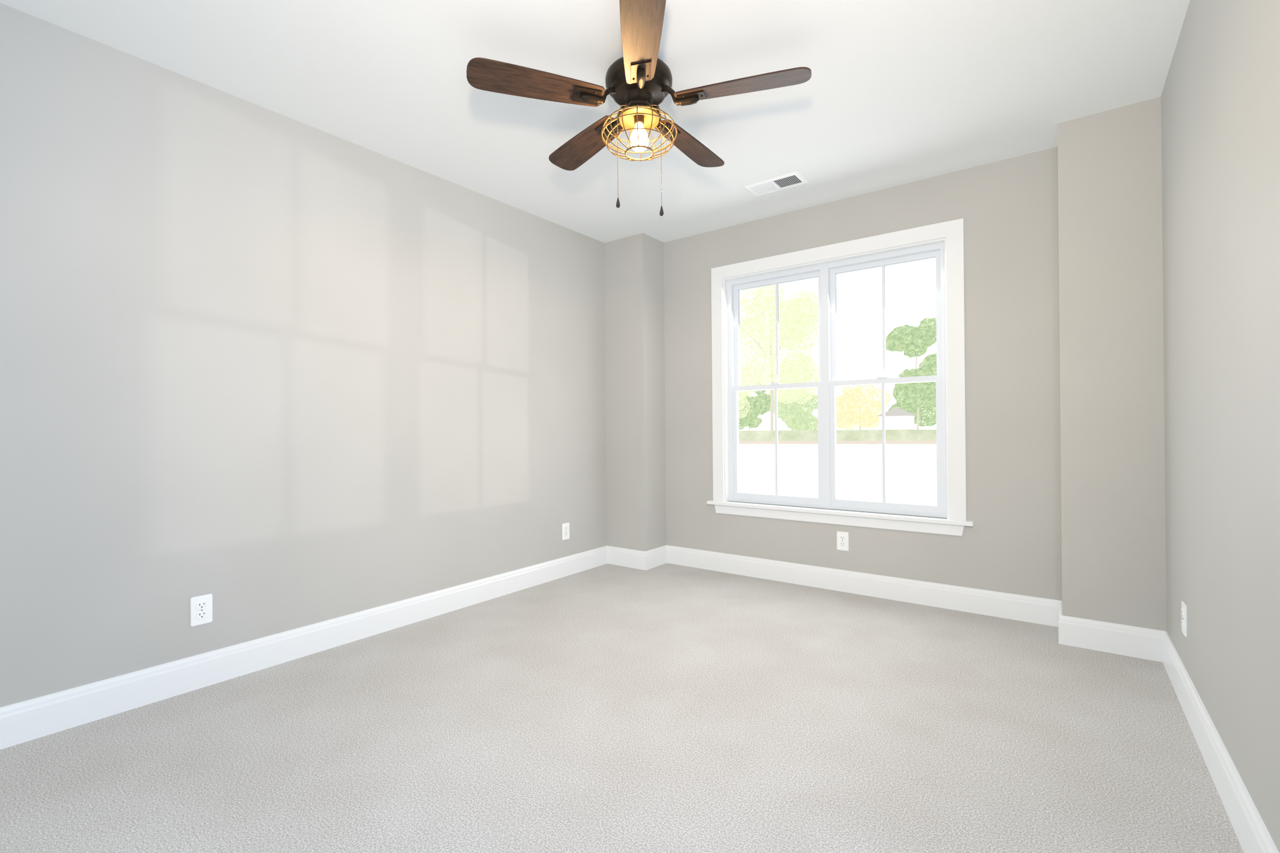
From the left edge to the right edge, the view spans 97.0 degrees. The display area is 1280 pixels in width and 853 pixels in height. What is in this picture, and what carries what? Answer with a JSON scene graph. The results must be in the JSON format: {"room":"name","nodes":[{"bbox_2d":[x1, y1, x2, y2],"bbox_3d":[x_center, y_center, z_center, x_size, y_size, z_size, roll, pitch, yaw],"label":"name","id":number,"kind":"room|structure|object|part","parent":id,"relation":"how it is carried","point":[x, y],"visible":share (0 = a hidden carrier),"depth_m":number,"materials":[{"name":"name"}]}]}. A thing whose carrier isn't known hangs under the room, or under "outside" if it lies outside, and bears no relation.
{"room":"empty bedroom","nodes":[
{"label":"empty bedroom","id":0,"kind":"room"},
{"bbox_2d":[0,2,606,707],"bbox_3d":[-1.337,-0.175,2.995,0.150,2.440,4.250,-1,0,37],"label":"wall","id":1,"kind":"structure","parent":0,"point":[292,374],"depth_m":2.40,"materials":[{"name":"beige paint"}]},
{"bbox_2d":[190,593,212,626],"bbox_3d":[-1.762,0.739,2.277,0.009,0.116,0.072,-1,0,37],"label":"outlet","id":2,"kind":"object","parent":1,"relation":"attached to","point":[201,606],"visible":1,"depth_m":2.27,"materials":[{"name":"white plastic"}]},
{"bbox_2d":[197,601,207,619],"bbox_3d":[-1.761,0.739,2.276,0.006,0.066,0.033,-1,0,37],"label":"receptacle","id":3,"kind":"object","parent":2,"relation":"attached to","point":[202,606],"depth_m":2.28,"materials":[{"name":"white plastic"}]},
{"bbox_2d":[562,522,569,540],"bbox_3d":[-0.517,0.733,3.952,0.009,0.116,0.072,-1,0,37],"label":"outlet","id":4,"kind":"object","parent":1,"relation":"attached to","point":[565,527],"visible":1,"depth_m":3.95,"materials":[{"name":"white plastic"}]},
{"bbox_2d":[564,526,568,536],"bbox_3d":[-0.515,0.733,3.951,0.006,0.066,0.033,-1,0,37],"label":"receptacle","id":5,"kind":"object","parent":4,"relation":"attached to","point":[566,528],"depth_m":3.95,"materials":[{"name":"white plastic"}]},
{"bbox_2d":[0,545,1278,852],"bbox_3d":[-0.008,0.966,2.010,3.140,0.132,3.950,-1,0,37],"label":"baseboard","id":6,"kind":"structure","parent":1,"relation":"attached to","point":[31,719],"depth_m":2.56,"materials":[{"name":"white paint"}]},
{"bbox_2d":[0,0,1190,242],"bbox_3d":[-0.028,-1.468,2.016,3.440,0.120,4.250,-1,0,37],"label":"ceiling","id":7,"kind":"structure","parent":0,"point":[897,92],"depth_m":2.28,"materials":[{"name":"white paint"}]},
{"bbox_2d":[466,0,811,216],"bbox_3d":[0.020,-1.093,2.269,1.250,0.630,1.207,-1,0,37],"label":"fan","id":8,"kind":"object","parent":7,"relation":"hanging from","point":[638,81],"visible":1,"depth_m":2.13,"materials":[{"name":"brown wood"}]},
{"bbox_3d":[-0.381,-1.265,2.097,0.500,0.006,0.142,0,-11,-19],"label":"blade","id":9,"kind":"part","parent":8,"relation":"part of","materials":[{"name":"brown wood"}]},
{"bbox_3d":[-0.246,-1.265,2.547,0.142,0.006,0.500,13,-8,-37],"label":"blade","id":10,"kind":"part","parent":8,"relation":"part of","materials":[{"name":"brown wood"}]},
{"bbox_3d":[-0.056,-1.052,2.141,0.012,0.413,0.104,-1,0,37],"label":"chain","id":11,"kind":"part","parent":8,"relation":"part of","materials":[{"name":"gold metal"}]},
{"bbox_3d":[-0.004,-1.323,2.230,0.264,0.170,0.264,-1,0,37],"label":"motor","id":12,"kind":"part","parent":8,"relation":"part of","materials":[{"name":"brown metal"}]},
{"bbox_2d":[634,114,644,125],"bbox_3d":[-0.003,-1.206,2.229,0.040,0.032,0.040,-1,0,37],"label":"socket","id":13,"kind":"object","parent":8,"relation":"attached to","point":[640,117],"depth_m":2.21,"materials":[{"name":"brown metal"}]},
{"bbox_3d":[-0.003,-1.138,2.229,0.074,0.108,0.074,-1,0,37],"label":"bulb","id":14,"kind":"part","parent":8,"relation":"part of","materials":[{"name":"white glass"}]},
{"bbox_3d":[0.006,-1.269,1.830,0.142,0.006,0.500,-11,0,-1],"label":"blade","id":15,"kind":"part","parent":8,"relation":"part of","materials":[{"name":"brown wood"}]},
{"bbox_3d":[0.052,-1.036,2.140,0.097,0.445,0.041,-1,0,37],"label":"chain","id":16,"kind":"part","parent":8,"relation":"part of","materials":[{"name":"gold metal"}]},
{"bbox_3d":[0.224,-1.269,2.558,0.142,0.006,0.500,13,7,34],"label":"blade","id":17,"kind":"part","parent":8,"relation":"part of","materials":[{"name":"brown wood"}]},
{"bbox_3d":[0.379,-1.271,2.115,0.500,0.006,0.142,-1,11,17],"label":"blade","id":18,"kind":"part","parent":8,"relation":"part of","materials":[{"name":"brown wood"}]},
{"bbox_2d":[743,171,808,196],"bbox_3d":[0.790,-1.410,3.297,0.322,0.012,0.173,-1,0,37],"label":"ceiling vent","id":19,"kind":"object","parent":7,"relation":"in","point":[794,179],"visible":1,"depth_m":3.29,"materials":[{"name":"white metal"}]},
{"bbox_2d":[0,563,1243,852],"bbox_3d":[-0.007,1.082,2.010,3.440,0.100,4.250,-1,0,37],"label":"floor","id":20,"kind":"structure","parent":0,"point":[667,708],"depth_m":1.84,"materials":[{"name":"beige carpet"}]},
{"bbox_2d":[604,232,666,551],"bbox_3d":[-0.035,-0.183,4.318,0.360,2.440,0.272,-1,0,37],"label":"column","id":21,"kind":"structure","parent":0,"point":[634,265],"depth_m":4.21,"materials":[{"name":"beige paint"}]},
{"bbox_2d":[770,382,780,384],"bbox_3d":[0.921,-0.292,3.854,0.060,0.010,0.025,-1,0,37],"label":"lock","id":22,"kind":"object","parent":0,"point":[775,383],"depth_m":3.84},
{"bbox_2d":[663,146,1062,600],"bbox_3d":[1.206,-0.194,3.658,3.140,2.440,0.150,-1,0,37],"label":"wall","id":23,"kind":"structure","parent":0,"point":[1008,208],"depth_m":3.11,"materials":[{"name":"beige paint"}]},
{"bbox_2d":[711,218,966,521],"bbox_3d":[1.194,-0.307,3.643,1.580,1.665,0.148,-1,0,37],"label":"window","id":24,"kind":"structure","parent":23,"relation":"in","point":[929,238],"depth_m":3.50,"materials":[{"name":"white paint"}]},
{"bbox_3d":[0.556,-0.301,4.037,0.085,1.665,0.018,-1,0,37],"label":"casing","id":25,"kind":"part","parent":24,"relation":"part of","materials":[{"name":"white paint"}]},
{"bbox_2d":[722,278,729,501],"bbox_3d":[0.615,-0.259,4.038,0.012,1.580,0.055,-1,0,37],"label":"liner","id":26,"kind":"object","parent":24,"relation":"attached to","point":[725,319],"depth_m":4.03,"materials":[{"name":"white wood"}]},
{"bbox_2d":[732,382,822,504],"bbox_3d":[0.930,0.110,3.860,0.640,0.794,0.028,-1,0,37],"label":"sash","id":27,"kind":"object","parent":24,"relation":"attached to","point":[817,500],"depth_m":3.86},
{"bbox_2d":[774,389,778,495],"bbox_3d":[0.930,0.105,3.860,0.016,0.722,0.012,-1,0,37],"label":"grille","id":28,"kind":"object","parent":27,"relation":"attached to","point":[775,390],"depth_m":3.86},
{"bbox_3d":[0.930,0.110,3.860,0.640,0.794,0.028,-1,0,37],"label":"sash","id":29,"kind":"part","parent":27,"relation":"part of","materials":[{"name":"glass"}]},
{"bbox_2d":[734,271,821,391],"bbox_3d":[0.943,-0.634,3.888,0.640,0.756,0.028,-1,0,37],"label":"sash","id":30,"kind":"object","parent":24,"relation":"attached to","point":[737,288],"depth_m":3.98,"materials":[{"name":"white wood"}]},
{"bbox_2d":[775,283,779,382],"bbox_3d":[0.943,-0.635,3.888,0.016,0.694,0.012,-1,0,37],"label":"grille","id":31,"kind":"object","parent":30,"relation":"attached to","point":[776,284],"depth_m":3.88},
{"bbox_3d":[1.149,-1.097,3.592,1.410,0.085,0.018,-1,0,37],"label":"casing","id":32,"kind":"part","parent":24,"relation":"part of","materials":[{"name":"white paint"}]},
{"bbox_2d":[830,250,941,386],"bbox_3d":[1.497,-0.639,3.476,0.640,0.756,0.028,-1,0,37],"label":"sash","id":33,"kind":"object","parent":24,"relation":"attached to","point":[936,254],"depth_m":3.48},
{"bbox_2d":[881,265,885,376],"bbox_3d":[1.497,-0.640,3.476,0.016,0.694,0.012,-1,0,37],"label":"grille","id":34,"kind":"object","parent":33,"relation":"attached to","point":[883,266],"depth_m":3.47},
{"bbox_2d":[829,374,942,513],"bbox_3d":[1.484,0.104,3.449,0.640,0.794,0.028,-1,0,37],"label":"sash","id":35,"kind":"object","parent":24,"relation":"attached to","point":[938,509],"depth_m":3.42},
{"bbox_2d":[881,383,885,502],"bbox_3d":[1.484,0.100,3.449,0.016,0.722,0.012,-1,0,37],"label":"grille","id":36,"kind":"object","parent":35,"relation":"attached to","point":[883,425],"depth_m":3.44,"materials":[{"name":"white wood"}]},
{"bbox_3d":[1.484,0.104,3.449,0.640,0.794,0.028,-1,0,37],"label":"sash","id":37,"kind":"part","parent":35,"relation":"part of","materials":[{"name":"glass"}]},
{"bbox_2d":[944,237,948,519],"bbox_3d":[1.740,-0.270,3.201,0.012,1.580,0.055,-1,0,37],"label":"liner","id":38,"kind":"object","parent":24,"relation":"attached to","point":[945,246],"depth_m":3.18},
{"bbox_3d":[1.755,-0.312,3.144,0.085,1.665,0.018,-1,0,37],"label":"casing","id":39,"kind":"part","parent":24,"relation":"part of","materials":[{"name":"white paint"}]},
{"bbox_2d":[714,505,964,536],"bbox_3d":[1.163,0.579,3.589,1.560,0.063,0.016,-1,0,37],"label":"apron","id":40,"kind":"object","parent":23,"relation":"attached to","point":[905,525],"depth_m":3.49,"materials":[{"name":"white wood"}]},
{"bbox_2d":[706,500,974,526],"bbox_3d":[1.171,0.537,3.600,1.650,0.022,0.108,-1,0,37],"label":"window stool","id":41,"kind":"structure","parent":23,"relation":"attached to","point":[927,520],"depth_m":3.47,"materials":[{"name":"white wood"}]},
{"bbox_2d":[837,531,848,551],"bbox_3d":[1.260,0.713,3.522,0.072,0.116,0.009,-1,0,37],"label":"outlet","id":42,"kind":"object","parent":23,"relation":"attached to","point":[842,537],"visible":1,"depth_m":3.52,"materials":[{"name":"white plastic"}]},
{"bbox_2d":[839,536,845,546],"bbox_3d":[1.259,0.713,3.520,0.033,0.066,0.006,-1,0,37],"label":"receptacle","id":43,"kind":"object","parent":42,"relation":"attached to","point":[842,538],"depth_m":3.52,"materials":[{"name":"white plastic"}]},
{"bbox_2d":[876,376,888,378],"bbox_3d":[1.475,-0.298,3.442,0.060,0.010,0.025,-1,0,37],"label":"lock","id":44,"kind":"object","parent":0,"point":[879,377],"depth_m":3.43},
{"bbox_2d":[1057,96,1166,631],"bbox_3d":[2.196,-0.205,2.659,0.360,2.440,0.272,-1,0,37],"label":"wall","id":45,"kind":"structure","parent":0,"point":[1112,372],"depth_m":2.54,"materials":[{"name":"beige paint"}]},
{"bbox_2d":[1160,0,1279,852],"bbox_3d":[1.303,-0.201,1.031,0.150,2.440,4.250,-1,0,37],"label":"wall","id":46,"kind":"structure","parent":0,"point":[1220,97],"depth_m":1.51,"materials":[{"name":"beige paint"}]},
{"bbox_2d":[1180,601,1186,637],"bbox_3d":[1.980,0.701,2.063,0.009,0.116,0.072,-1,0,37],"label":"outlet","id":47,"kind":"object","parent":46,"relation":"attached to","point":[1183,610],"visible":1,"depth_m":2.05,"materials":[{"name":"white plastic"}]},
{"bbox_2d":[1180,608,1184,629],"bbox_3d":[1.979,0.701,2.064,0.006,0.066,0.033,-1,0,37],"label":"receptacle","id":48,"kind":"object","parent":47,"relation":"attached to","point":[1182,610],"depth_m":2.06,"materials":[{"name":"white plastic"}]},
{"label":"outside","id":49,"kind":"structure","parent":0,"visible":0},
{"bbox_2d":[738,427,937,505],"bbox_3d":[69.143,1.548,265.122,600.000,0.001,499.200,-1,0,37],"label":"ground","id":50,"kind":"structure","parent":49,"point":[911,469],"depth_m":18.65,"materials":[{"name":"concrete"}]},
{"bbox_2d":[738,364,751,419],"bbox_3d":[10.255,-6.066,69.116,7.172,10.981,5.991,0,0,5],"label":"tree","id":51,"kind":"object","parent":50,"relation":"on","point":[740,398],"visible":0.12,"depth_m":69.20,"materials":[{"name":"yellow plant"}]},
{"bbox_2d":[738,382,770,429],"bbox_3d":[14.189,-2.600,73.335,5.412,6.086,4.115,0,0,13],"label":"tree","id":52,"kind":"object","parent":50,"relation":"on","point":[757,404],"visible":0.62,"depth_m":72.15,"materials":[{"name":"green plant"}]},
{"bbox_2d":[738,284,819,404],"bbox_3d":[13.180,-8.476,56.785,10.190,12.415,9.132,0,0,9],"label":"tree","id":53,"kind":"object","parent":50,"relation":"on","point":[793,373],"visible":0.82,"depth_m":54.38,"materials":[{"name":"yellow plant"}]},
{"bbox_2d":[748,314,789,430],"bbox_3d":[13.369,-4.939,57.141,5.584,12.893,4.081,-1,0,37],"label":"trunk","id":54,"kind":"object","parent":53,"relation":"attached to","point":[771,391],"depth_m":56.34,"materials":[{"name":"beige plant"}]},
{"bbox_2d":[765,389,817,430],"bbox_3d":[20.494,-2.125,75.137,7.525,7.196,5.623,0,0,7],"label":"tree","id":55,"kind":"object","parent":50,"relation":"on","point":[797,418],"visible":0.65,"depth_m":73.39,"materials":[{"name":"plant"}]},
{"bbox_2d":[738,429,936,440],"bbox_3d":[15.672,0.892,49.370,91.579,1.150,1.500,-1,0,18],"label":"hedge","id":56,"kind":"object","parent":50,"relation":"on","point":[915,435],"visible":0.02,"depth_m":47.98,"materials":[{"name":"green plant"}]},
{"bbox_2d":[739,440,936,444],"bbox_3d":[14.923,1.328,46.995,88.186,0.280,0.300,-1,0,18],"label":"kerb","id":57,"kind":"object","parent":50,"relation":"on","point":[760,442],"depth_m":46.19,"materials":[{"name":"beige concrete"}]},
{"bbox_2d":[835,379,892,429],"bbox_3d":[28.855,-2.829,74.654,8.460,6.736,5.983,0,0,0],"label":"tree","id":58,"kind":"object","parent":50,"relation":"on","point":[851,417],"visible":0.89,"depth_m":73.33,"materials":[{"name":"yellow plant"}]},
{"bbox_2d":[848,394,871,429],"bbox_3d":[29.110,-1.522,74.449,2.908,5.889,4.228,-1,0,37],"label":"trunk","id":59,"kind":"object","parent":58,"relation":"attached to","point":[860,428],"depth_m":74.51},
{"bbox_2d":[878,415,914,429],"bbox_3d":[24.784,0.205,54.642,2.600,2.400,2.600,-1,0,37],"label":"shed","id":60,"kind":"object","parent":50,"relation":"on","point":[903,422],"visible":0.5,"depth_m":53.54,"materials":[{"name":"white"}]},
{"bbox_2d":[877,407,916,416],"bbox_3d":[24.770,-1.444,54.646,3.000,0.900,3.000,-1,0,37],"label":"shed roof","id":61,"kind":"structure","parent":60,"relation":"on","point":[896,411],"depth_m":53.91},
{"bbox_2d":[882,317,936,426],"bbox_3d":[28.709,-5.409,57.689,6.818,10.993,5.913,0,0,-10],"label":"tree","id":62,"kind":"object","parent":50,"relation":"on","point":[908,339],"visible":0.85,"depth_m":56.40,"materials":[{"name":"green plant"}]},
{"bbox_2d":[910,347,936,429],"bbox_3d":[28.319,-3.568,56.160,2.265,9.902,2.240,-1,0,37],"label":"trunk","id":63,"kind":"object","parent":62,"relation":"attached to","point":[917,424],"depth_m":57.36,"materials":[{"name":"beige plant"}]},
{"bbox_2d":[925,352,936,413],"bbox_3d":[41.204,-4.825,74.595,6.567,10.047,6.253,-1,0,37],"label":"tree","id":64,"kind":"object","parent":50,"relation":"on","point":[935,353],"visible":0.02,"depth_m":74.70,"materials":[{"name":"green plant"}]}
]}

